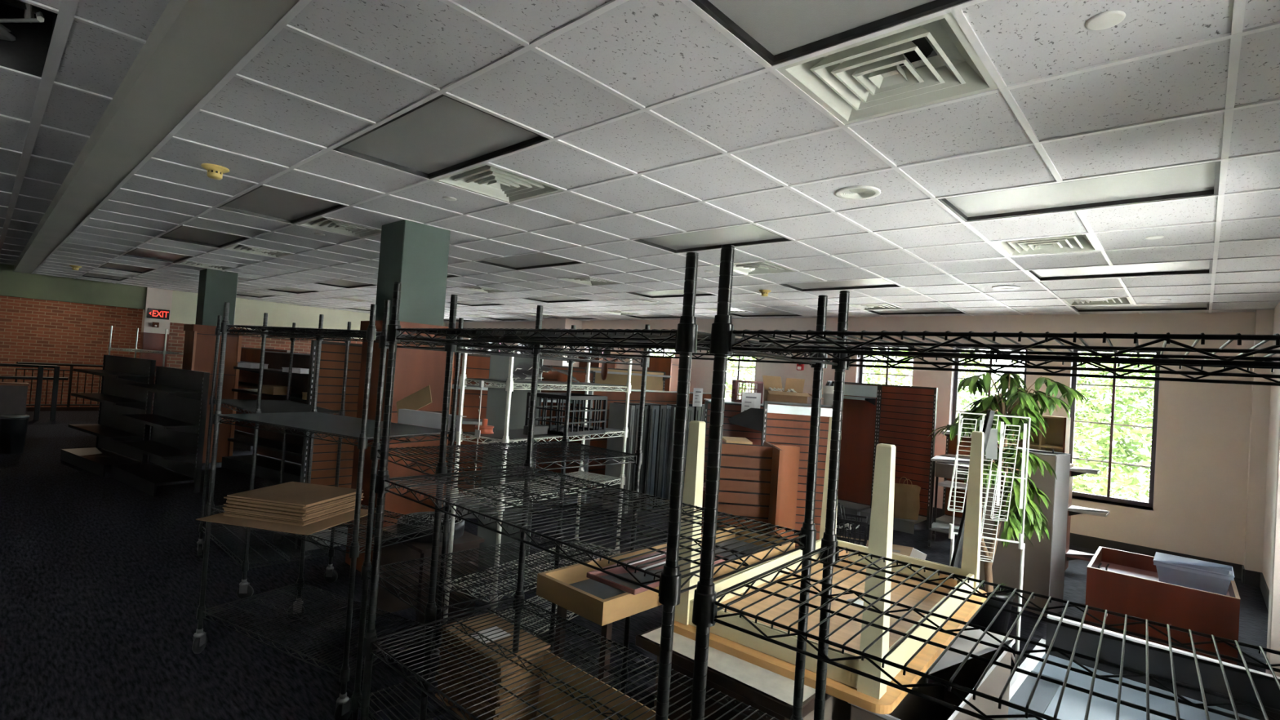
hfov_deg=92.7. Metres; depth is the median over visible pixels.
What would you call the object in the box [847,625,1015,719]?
base cabinet
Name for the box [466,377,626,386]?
liner
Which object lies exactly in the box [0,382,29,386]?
countertop
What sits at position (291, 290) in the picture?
ceiling light
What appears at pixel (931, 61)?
air diffuser
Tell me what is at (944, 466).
shelving unit
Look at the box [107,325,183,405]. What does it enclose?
wire shelving unit
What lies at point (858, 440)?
display
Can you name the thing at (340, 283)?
ceiling light
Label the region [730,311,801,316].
ceiling light
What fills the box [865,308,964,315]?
ceiling light
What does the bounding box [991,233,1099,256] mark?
air diffuser
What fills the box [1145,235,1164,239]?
sprinkler cover
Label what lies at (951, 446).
display
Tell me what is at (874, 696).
table
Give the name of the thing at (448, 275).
ceiling light
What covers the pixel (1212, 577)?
storage bin
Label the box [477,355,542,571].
shelving unit
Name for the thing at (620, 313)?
air diffuser
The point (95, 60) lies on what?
ceiling
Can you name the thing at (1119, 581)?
box
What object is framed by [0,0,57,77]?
ceiling opening
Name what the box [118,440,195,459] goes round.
shelf
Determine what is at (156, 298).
wall pier
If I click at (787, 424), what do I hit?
display
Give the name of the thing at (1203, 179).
ceiling light
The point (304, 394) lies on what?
box
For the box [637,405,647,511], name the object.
panel
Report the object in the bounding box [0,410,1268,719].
floor
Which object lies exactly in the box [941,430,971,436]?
shelf
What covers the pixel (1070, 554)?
stand
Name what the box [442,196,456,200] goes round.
sprinkler cover
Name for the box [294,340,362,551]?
display
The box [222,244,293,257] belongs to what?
air diffuser
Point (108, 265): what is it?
ceiling light
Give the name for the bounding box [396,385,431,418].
scrap
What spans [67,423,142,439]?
shelf
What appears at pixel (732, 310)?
air diffuser
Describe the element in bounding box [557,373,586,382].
block
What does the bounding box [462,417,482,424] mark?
shelf
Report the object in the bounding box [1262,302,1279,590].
wall
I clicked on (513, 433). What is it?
liner
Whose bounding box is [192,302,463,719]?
wire shelving unit
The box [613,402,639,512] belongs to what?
panel
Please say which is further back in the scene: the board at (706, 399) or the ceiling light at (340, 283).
the ceiling light at (340, 283)
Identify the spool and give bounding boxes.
[474,418,493,434]
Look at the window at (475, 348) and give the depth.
17.36 m
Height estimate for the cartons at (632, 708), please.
0.619 m
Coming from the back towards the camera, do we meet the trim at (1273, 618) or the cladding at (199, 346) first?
the cladding at (199, 346)
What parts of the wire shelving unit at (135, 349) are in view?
post, post, wire shelf, post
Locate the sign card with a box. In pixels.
[985,428,997,459]
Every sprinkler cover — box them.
[314,232,324,235]
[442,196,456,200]
[1084,10,1125,30]
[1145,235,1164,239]
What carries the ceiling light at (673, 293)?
attached to the ceiling at (650, 52)
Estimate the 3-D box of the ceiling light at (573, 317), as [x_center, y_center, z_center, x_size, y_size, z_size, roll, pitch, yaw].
[-1.516,-0.993,13.547,1.195,0.120,0.586,3,-2,43]
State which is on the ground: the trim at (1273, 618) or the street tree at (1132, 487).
the street tree at (1132, 487)
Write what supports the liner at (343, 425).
on the wire shelving unit at (343, 711)
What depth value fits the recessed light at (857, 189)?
3.52 m
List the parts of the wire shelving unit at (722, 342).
post, post, wire shelf, wire shelf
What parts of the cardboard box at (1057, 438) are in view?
shelf, shelf, panel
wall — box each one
[0,263,445,368]
[0,295,142,407]
[444,311,1255,564]
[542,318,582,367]
[1243,309,1274,572]
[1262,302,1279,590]
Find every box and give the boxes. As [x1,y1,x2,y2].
[237,362,268,368]
[257,384,291,395]
[281,367,309,373]
[302,391,306,399]
[376,524,484,645]
[397,408,466,431]
[435,613,551,719]
[1007,412,1071,453]
[1084,546,1240,665]
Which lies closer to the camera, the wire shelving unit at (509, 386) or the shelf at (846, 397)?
the wire shelving unit at (509, 386)
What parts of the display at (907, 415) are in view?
panel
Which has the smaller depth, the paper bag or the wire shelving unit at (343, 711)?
the wire shelving unit at (343, 711)
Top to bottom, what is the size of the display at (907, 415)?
1.860 m
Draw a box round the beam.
[13,0,298,273]
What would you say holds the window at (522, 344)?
in the wall at (1203, 430)
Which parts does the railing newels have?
handrail, newel post, newel post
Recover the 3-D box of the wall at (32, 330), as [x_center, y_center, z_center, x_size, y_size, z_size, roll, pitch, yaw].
[-14.537,-0.494,11.883,3.700,3.500,8.900,3,-2,43]
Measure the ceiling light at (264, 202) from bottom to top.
0.120 m
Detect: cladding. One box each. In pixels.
[182,324,244,462]
[577,356,617,368]
[647,357,679,391]
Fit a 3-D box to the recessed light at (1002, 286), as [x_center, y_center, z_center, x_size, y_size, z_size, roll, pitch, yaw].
[3.729,-0.738,6.226,0.250,0.010,0.250,3,-2,43]
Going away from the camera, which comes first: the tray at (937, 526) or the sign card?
the sign card
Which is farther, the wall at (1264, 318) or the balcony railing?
the balcony railing
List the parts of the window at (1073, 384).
sill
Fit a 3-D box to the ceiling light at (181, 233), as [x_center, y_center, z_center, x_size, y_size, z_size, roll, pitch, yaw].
[-4.660,-1.363,6.516,1.195,0.120,0.586,3,-2,43]
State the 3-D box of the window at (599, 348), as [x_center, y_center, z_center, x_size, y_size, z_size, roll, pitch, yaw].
[-0.943,0.484,13.802,0.850,1.920,0.190,3,-2,43]
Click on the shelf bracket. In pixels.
(751, 418)
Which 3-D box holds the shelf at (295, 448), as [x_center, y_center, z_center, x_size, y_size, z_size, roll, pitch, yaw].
[-4.595,1.254,8.351,3.180,0.035,0.407,3,-1,31]
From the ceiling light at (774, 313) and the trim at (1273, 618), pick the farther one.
the ceiling light at (774, 313)
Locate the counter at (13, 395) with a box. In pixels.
[0,382,29,414]
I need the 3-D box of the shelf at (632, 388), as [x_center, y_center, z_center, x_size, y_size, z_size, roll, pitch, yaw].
[-0.200,0.519,10.544,1.380,0.035,0.387,4,-1,-17]
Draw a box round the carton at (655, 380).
[585,366,671,391]
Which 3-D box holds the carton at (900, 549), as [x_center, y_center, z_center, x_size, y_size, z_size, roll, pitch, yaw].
[2.515,2.100,6.799,1.000,0.008,0.800,3,-1,23]
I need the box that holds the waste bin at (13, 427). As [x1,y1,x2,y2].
[0,413,29,453]
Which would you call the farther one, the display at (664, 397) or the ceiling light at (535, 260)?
the display at (664, 397)
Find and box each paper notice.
[692,387,702,406]
[741,391,760,412]
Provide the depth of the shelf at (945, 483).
7.95 m
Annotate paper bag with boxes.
[893,476,920,519]
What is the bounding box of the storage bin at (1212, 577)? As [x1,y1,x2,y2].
[1153,551,1235,595]
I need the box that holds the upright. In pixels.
[950,409,995,567]
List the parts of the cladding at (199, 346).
cap moulding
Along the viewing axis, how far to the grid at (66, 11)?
3.12 m
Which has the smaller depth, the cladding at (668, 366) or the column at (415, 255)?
the column at (415, 255)
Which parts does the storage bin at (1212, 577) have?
lid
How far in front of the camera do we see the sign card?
4.00 m
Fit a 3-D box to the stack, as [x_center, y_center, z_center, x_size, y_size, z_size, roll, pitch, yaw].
[-1.955,0.821,3.461,0.680,0.114,0.601,4,-1,12]
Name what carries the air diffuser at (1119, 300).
attached to the grid at (1238, 11)
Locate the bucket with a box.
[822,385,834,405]
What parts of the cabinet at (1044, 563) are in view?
panel, panel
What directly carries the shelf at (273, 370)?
attached to the display at (269, 443)
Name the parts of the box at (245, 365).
lid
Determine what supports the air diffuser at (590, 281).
attached to the grid at (1238, 11)
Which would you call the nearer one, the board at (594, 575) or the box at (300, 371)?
the board at (594, 575)
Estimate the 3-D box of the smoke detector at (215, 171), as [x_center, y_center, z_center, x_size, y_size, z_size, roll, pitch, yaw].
[-2.717,-1.197,3.907,0.152,0.071,0.152,3,-2,43]
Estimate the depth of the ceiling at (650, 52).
3.07 m
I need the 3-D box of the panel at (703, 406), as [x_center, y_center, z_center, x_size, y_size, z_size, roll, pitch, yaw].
[0.749,1.344,9.006,0.406,1.380,0.128,3,-2,43]
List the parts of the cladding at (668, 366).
cap moulding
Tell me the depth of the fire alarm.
10.27 m
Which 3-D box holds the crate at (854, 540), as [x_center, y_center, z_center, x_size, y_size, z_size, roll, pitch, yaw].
[2.333,1.913,6.863,0.408,0.304,0.348,3,-1,23]
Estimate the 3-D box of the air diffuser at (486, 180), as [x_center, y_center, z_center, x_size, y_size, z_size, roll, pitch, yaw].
[-0.887,-1.190,3.868,0.610,0.178,0.610,3,-2,43]
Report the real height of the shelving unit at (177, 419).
1.440 m
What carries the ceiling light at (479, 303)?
attached to the ceiling at (650, 52)
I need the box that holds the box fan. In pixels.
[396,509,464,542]
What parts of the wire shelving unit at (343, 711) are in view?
post, post, wire shelf, wire shelf, wire shelf, wire shelf, post, post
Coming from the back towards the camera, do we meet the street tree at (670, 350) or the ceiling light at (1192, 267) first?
the street tree at (670, 350)
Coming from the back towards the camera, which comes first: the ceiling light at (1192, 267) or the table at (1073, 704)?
the ceiling light at (1192, 267)
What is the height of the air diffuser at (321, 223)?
0.178 m
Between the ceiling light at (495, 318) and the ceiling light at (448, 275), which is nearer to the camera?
the ceiling light at (448, 275)
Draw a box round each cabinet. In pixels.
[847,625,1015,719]
[979,446,1071,617]
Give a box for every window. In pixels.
[469,337,486,355]
[488,342,501,351]
[517,343,531,354]
[584,346,610,353]
[725,356,755,399]
[855,344,914,386]
[948,346,1027,424]
[1068,349,1160,511]
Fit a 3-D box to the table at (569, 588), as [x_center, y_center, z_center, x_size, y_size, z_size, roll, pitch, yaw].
[0.188,1.413,3.010,0.405,0.900,1.500,3,-2,43]
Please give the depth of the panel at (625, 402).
7.95 m
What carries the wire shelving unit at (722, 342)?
on the floor
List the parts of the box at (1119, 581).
panel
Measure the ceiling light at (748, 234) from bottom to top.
0.120 m
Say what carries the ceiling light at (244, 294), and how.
attached to the ceiling at (650, 52)
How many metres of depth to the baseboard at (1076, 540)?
7.33 m
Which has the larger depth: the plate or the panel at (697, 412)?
the plate
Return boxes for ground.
[1072,466,1150,500]
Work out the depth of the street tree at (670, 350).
28.85 m
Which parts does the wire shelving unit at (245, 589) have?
post, post, wire shelf, wire shelf, wire shelf, post, post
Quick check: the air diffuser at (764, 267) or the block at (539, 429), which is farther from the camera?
the air diffuser at (764, 267)
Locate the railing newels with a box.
[0,363,68,420]
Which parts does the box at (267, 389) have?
lid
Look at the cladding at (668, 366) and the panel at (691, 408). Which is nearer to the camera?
the panel at (691, 408)
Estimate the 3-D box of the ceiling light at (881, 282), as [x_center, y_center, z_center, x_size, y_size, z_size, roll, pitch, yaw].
[2.215,-0.889,6.799,1.195,0.120,0.586,3,-2,43]
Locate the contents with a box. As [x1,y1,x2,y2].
[835,502,859,535]
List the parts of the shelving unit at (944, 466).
leg, leg, drawer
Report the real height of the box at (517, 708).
0.305 m
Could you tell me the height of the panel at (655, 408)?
1.373 m
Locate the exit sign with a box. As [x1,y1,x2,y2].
[146,307,169,319]
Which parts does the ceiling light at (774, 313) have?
frame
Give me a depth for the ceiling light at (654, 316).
12.10 m
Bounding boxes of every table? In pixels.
[536,525,795,684]
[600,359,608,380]
[673,417,986,714]
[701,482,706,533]
[1008,613,1279,719]
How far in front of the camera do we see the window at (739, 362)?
11.34 m
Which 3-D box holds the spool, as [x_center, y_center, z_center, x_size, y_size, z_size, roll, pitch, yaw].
[-0.922,0.392,3.625,0.110,0.085,0.110,3,-2,43]
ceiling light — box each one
[80,272,129,280]
[98,262,155,273]
[123,248,193,263]
[158,225,249,248]
[217,185,346,223]
[236,292,275,297]
[267,286,316,293]
[315,279,377,288]
[333,94,549,178]
[346,306,370,311]
[444,318,471,321]
[447,274,459,277]
[449,300,502,306]
[475,253,581,270]
[488,317,525,320]
[524,296,593,302]
[546,315,596,319]
[623,314,679,318]
[627,289,716,297]
[632,224,791,253]
[690,0,968,65]
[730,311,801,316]
[778,278,902,291]
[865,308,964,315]
[937,160,1221,222]
[1026,260,1213,280]
[1070,303,1208,311]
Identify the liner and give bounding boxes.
[217,412,451,438]
[462,425,622,439]
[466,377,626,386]
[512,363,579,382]
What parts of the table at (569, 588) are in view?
leg, leg, frame, panel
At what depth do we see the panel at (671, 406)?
8.37 m
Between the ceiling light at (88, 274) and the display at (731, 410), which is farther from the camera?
the ceiling light at (88, 274)
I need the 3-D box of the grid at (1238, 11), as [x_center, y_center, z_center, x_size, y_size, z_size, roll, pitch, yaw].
[-2.320,-1.088,9.078,18.300,0.010,8.812,3,-2,43]
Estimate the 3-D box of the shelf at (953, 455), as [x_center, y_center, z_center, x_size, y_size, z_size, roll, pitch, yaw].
[4.206,1.283,7.987,0.430,0.035,0.387,3,-2,43]
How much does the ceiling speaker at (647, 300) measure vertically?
0.010 m
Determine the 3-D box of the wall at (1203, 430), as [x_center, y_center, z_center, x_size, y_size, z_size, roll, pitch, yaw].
[0.633,0.499,12.375,17.600,3.200,0.220,3,-2,43]
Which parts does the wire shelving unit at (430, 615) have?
post, post, wire shelf, wire shelf, wire shelf, wire shelf, post, post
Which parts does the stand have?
shelf, shelf, shelf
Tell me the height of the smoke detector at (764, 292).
0.071 m
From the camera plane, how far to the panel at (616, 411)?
7.84 m
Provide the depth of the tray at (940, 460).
7.14 m
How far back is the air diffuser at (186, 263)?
8.85 m
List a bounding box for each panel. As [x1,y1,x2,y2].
[602,403,635,513]
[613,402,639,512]
[625,402,648,510]
[629,402,653,510]
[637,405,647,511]
[639,402,666,508]
[644,402,668,506]
[646,404,659,509]
[654,403,671,505]
[665,406,675,506]
[666,404,689,497]
[669,405,675,499]
[672,404,694,442]
[675,404,701,421]
[688,404,704,421]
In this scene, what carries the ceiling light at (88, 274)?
attached to the ceiling at (650, 52)
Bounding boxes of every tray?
[929,522,959,533]
[930,455,969,464]
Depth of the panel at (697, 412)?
8.76 m
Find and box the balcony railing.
[14,361,102,411]
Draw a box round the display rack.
[910,412,1031,667]
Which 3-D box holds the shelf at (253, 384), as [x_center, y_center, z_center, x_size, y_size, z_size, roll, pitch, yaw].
[-7.537,0.442,11.454,2.580,0.035,0.407,3,-2,35]
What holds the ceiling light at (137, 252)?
attached to the ceiling at (650, 52)
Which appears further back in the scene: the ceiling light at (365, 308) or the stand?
the ceiling light at (365, 308)
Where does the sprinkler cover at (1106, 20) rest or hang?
attached to the ceiling at (650, 52)
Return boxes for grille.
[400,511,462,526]
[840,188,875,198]
[995,286,1017,288]
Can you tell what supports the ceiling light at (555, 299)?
attached to the ceiling at (650, 52)
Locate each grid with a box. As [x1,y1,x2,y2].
[0,0,146,264]
[31,0,1279,322]
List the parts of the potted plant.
pot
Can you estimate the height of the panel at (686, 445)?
1.367 m
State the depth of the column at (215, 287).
9.28 m
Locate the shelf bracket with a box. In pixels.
[728,408,763,431]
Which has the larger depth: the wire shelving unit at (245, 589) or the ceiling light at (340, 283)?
the ceiling light at (340, 283)
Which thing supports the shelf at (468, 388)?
attached to the display at (477, 366)
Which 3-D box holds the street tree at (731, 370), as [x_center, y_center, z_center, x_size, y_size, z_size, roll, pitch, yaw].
[2.841,2.723,20.407,5.478,8.440,6.432,4,-1,-21]
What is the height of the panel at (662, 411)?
1.379 m
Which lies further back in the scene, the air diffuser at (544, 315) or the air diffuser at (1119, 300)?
the air diffuser at (544, 315)
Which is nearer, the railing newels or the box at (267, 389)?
the box at (267, 389)
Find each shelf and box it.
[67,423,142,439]
[71,393,146,404]
[72,368,147,377]
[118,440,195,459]
[120,413,198,429]
[123,383,200,395]
[227,436,302,457]
[231,388,306,401]
[233,366,308,376]
[238,381,257,389]
[240,360,259,363]
[452,384,488,390]
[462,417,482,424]
[541,398,588,404]
[593,370,671,377]
[597,386,658,391]
[821,394,872,399]
[937,480,968,490]
[939,453,969,459]
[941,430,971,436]
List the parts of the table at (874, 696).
leg, leg, leg, leg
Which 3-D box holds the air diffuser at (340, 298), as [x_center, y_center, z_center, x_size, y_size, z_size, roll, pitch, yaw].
[-5.998,-1.341,12.716,0.610,0.178,0.610,3,-2,43]
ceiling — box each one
[0,0,169,265]
[34,0,1279,322]
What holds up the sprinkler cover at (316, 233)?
attached to the ceiling at (650, 52)
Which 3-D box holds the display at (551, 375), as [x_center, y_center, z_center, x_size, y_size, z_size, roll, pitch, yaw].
[-1.642,0.994,9.146,1.960,1.760,0.455,4,-1,-17]
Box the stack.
[195,481,376,535]
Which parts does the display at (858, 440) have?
shelf bracket, header plate, panel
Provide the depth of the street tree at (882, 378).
15.06 m
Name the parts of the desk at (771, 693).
panel, panel, panel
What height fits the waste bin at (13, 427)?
0.550 m
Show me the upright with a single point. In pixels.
(990, 414)
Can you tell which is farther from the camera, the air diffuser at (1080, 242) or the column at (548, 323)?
the column at (548, 323)
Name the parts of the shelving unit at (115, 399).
panel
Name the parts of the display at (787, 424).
header plate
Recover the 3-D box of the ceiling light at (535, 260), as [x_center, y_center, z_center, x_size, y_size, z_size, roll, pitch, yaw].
[-1.222,-1.126,6.658,1.195,0.120,0.586,3,-2,43]
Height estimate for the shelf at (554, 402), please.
0.035 m
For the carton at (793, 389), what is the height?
0.320 m
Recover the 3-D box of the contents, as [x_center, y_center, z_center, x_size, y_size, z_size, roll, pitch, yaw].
[2.296,1.766,6.860,0.353,0.330,0.325,3,-1,23]
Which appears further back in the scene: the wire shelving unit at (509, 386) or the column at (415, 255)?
the column at (415, 255)
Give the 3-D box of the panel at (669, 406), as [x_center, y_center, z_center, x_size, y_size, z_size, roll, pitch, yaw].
[0.217,1.298,8.451,0.406,1.374,0.068,3,-2,43]
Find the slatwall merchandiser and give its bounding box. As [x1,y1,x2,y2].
[716,435,799,539]
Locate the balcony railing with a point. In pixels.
(68, 407)
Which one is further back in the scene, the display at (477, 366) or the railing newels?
the railing newels
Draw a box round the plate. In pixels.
[151,322,159,327]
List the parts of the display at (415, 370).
cap moulding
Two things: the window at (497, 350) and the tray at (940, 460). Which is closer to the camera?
the tray at (940, 460)
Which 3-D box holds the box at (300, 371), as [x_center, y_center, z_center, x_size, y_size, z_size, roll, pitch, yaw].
[-4.508,0.142,8.107,0.428,0.062,0.248,3,-1,31]
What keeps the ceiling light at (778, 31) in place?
attached to the ceiling at (650, 52)
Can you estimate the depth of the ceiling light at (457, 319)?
17.23 m
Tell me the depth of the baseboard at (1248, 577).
6.38 m
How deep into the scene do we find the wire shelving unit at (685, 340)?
1.75 m
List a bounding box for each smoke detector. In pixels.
[69,265,81,270]
[200,163,229,179]
[759,289,771,296]
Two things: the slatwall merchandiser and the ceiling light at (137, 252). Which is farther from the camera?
the ceiling light at (137, 252)
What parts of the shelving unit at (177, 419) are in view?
panel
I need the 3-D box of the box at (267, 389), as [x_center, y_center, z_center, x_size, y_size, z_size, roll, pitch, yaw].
[-5.098,0.417,8.515,0.408,0.112,0.248,3,-1,31]
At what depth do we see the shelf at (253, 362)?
11.52 m
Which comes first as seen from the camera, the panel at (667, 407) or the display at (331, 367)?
the display at (331, 367)
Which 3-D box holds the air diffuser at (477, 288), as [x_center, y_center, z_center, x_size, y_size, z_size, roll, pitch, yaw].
[-2.414,-1.171,9.413,0.610,0.178,0.610,3,-2,43]
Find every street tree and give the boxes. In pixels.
[651,348,737,399]
[669,355,755,399]
[863,346,1023,441]
[994,351,1155,502]
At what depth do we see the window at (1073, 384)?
7.57 m
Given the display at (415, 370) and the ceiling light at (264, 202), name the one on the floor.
the display at (415, 370)
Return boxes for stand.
[1064,463,1109,570]
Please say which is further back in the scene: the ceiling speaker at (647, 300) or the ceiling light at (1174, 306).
the ceiling speaker at (647, 300)
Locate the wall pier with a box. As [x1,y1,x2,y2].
[141,287,173,333]
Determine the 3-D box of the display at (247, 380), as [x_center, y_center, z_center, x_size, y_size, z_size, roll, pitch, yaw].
[-7.548,0.639,11.453,2.660,1.770,0.515,3,-2,35]
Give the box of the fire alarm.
[796,364,804,370]
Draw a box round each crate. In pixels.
[524,391,607,435]
[731,379,763,404]
[836,511,868,546]
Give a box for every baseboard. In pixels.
[839,498,1241,578]
[1241,564,1269,611]
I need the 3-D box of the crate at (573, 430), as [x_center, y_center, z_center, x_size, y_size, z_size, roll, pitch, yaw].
[-0.481,0.350,4.036,0.338,0.249,0.428,3,-1,32]
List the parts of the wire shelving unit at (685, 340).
post, post, wire shelf, wire shelf, wire shelf, post, post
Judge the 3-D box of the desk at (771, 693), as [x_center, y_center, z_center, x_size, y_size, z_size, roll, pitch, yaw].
[0.798,1.522,2.788,0.700,0.756,1.730,3,-2,43]
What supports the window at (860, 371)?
in the wall at (1203, 430)
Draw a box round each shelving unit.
[60,355,155,476]
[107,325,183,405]
[110,365,209,496]
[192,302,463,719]
[196,312,351,599]
[350,294,649,719]
[360,252,827,719]
[440,346,631,642]
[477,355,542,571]
[690,244,1279,719]
[928,455,969,546]
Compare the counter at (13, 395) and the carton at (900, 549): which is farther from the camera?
the counter at (13, 395)
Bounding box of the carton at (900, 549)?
[836,535,914,556]
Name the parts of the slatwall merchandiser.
slat panel, panel, panel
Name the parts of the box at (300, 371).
lid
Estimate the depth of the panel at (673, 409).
8.34 m
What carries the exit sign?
attached to the wall pier
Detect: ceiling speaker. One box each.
[642,299,658,302]
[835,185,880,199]
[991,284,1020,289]
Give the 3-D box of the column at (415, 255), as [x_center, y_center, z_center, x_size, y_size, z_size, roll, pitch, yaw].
[-2.038,0.303,5.266,0.430,2.912,0.415,3,-2,43]
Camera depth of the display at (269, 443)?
8.85 m
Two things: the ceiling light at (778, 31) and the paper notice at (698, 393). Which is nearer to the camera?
the ceiling light at (778, 31)
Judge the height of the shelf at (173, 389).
0.035 m
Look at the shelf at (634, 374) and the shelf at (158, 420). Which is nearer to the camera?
the shelf at (158, 420)
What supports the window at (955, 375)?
in the wall at (1203, 430)
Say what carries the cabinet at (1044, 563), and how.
on the floor
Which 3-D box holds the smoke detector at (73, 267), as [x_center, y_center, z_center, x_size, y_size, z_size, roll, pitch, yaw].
[-9.239,-1.505,10.001,0.152,0.071,0.152,3,-2,43]
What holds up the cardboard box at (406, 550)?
on the floor
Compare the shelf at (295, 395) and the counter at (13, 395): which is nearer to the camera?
the shelf at (295, 395)
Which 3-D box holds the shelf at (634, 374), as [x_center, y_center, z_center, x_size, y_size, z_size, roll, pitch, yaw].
[-0.181,0.240,10.550,1.380,0.035,0.387,4,-1,-17]
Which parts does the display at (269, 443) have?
panel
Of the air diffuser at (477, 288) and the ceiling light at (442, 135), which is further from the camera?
the air diffuser at (477, 288)
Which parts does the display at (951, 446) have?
panel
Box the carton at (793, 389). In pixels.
[762,375,824,403]
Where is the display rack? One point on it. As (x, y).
(916, 553)
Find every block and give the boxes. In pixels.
[523,424,547,435]
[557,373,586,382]
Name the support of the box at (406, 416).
on the liner at (343, 425)
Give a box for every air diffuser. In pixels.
[177,260,234,270]
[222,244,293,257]
[297,217,381,238]
[333,297,368,302]
[434,163,563,203]
[457,285,506,293]
[463,315,491,317]
[524,313,558,316]
[560,276,622,285]
[604,311,637,315]
[703,307,751,312]
[716,261,795,275]
[776,12,998,124]
[848,303,904,310]
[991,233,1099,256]
[1061,297,1133,305]
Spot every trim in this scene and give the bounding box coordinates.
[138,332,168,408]
[1265,360,1279,676]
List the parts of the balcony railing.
handrail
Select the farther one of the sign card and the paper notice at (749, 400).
the paper notice at (749, 400)
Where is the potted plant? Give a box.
[927,373,1088,633]
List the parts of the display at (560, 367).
panel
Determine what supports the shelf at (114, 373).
attached to the shelving unit at (115, 399)
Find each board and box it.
[586,548,726,595]
[703,398,763,405]
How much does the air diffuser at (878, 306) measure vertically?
0.178 m
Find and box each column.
[195,268,238,327]
[375,219,450,326]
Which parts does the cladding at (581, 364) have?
cap moulding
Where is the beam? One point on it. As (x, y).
(193, 45)
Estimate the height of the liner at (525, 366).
0.110 m
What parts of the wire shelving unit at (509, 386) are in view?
post, clip strip, post, wire shelf, wire shelf, wire shelf, wire shelf, wire shelf, post, post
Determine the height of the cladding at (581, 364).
2.120 m
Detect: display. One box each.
[221,351,310,483]
[233,346,290,451]
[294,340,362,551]
[345,320,457,572]
[442,352,490,518]
[533,368,597,488]
[550,364,585,371]
[581,388,711,504]
[703,400,763,483]
[760,400,832,548]
[821,381,879,520]
[859,384,937,533]
[935,424,971,536]
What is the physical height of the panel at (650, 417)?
1.378 m
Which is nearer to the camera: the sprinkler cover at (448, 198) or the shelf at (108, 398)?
the sprinkler cover at (448, 198)
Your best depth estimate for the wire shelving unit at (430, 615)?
2.70 m
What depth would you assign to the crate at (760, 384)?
6.79 m
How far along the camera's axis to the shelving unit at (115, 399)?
8.42 m
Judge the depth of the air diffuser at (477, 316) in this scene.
14.98 m
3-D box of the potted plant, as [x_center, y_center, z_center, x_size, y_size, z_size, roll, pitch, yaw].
[2.727,1.073,4.645,0.814,1.996,0.820,4,-1,-24]
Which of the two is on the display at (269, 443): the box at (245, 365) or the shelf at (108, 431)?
the box at (245, 365)
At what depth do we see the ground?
52.05 m
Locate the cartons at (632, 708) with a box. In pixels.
[535,650,670,719]
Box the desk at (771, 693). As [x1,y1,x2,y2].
[635,625,850,719]

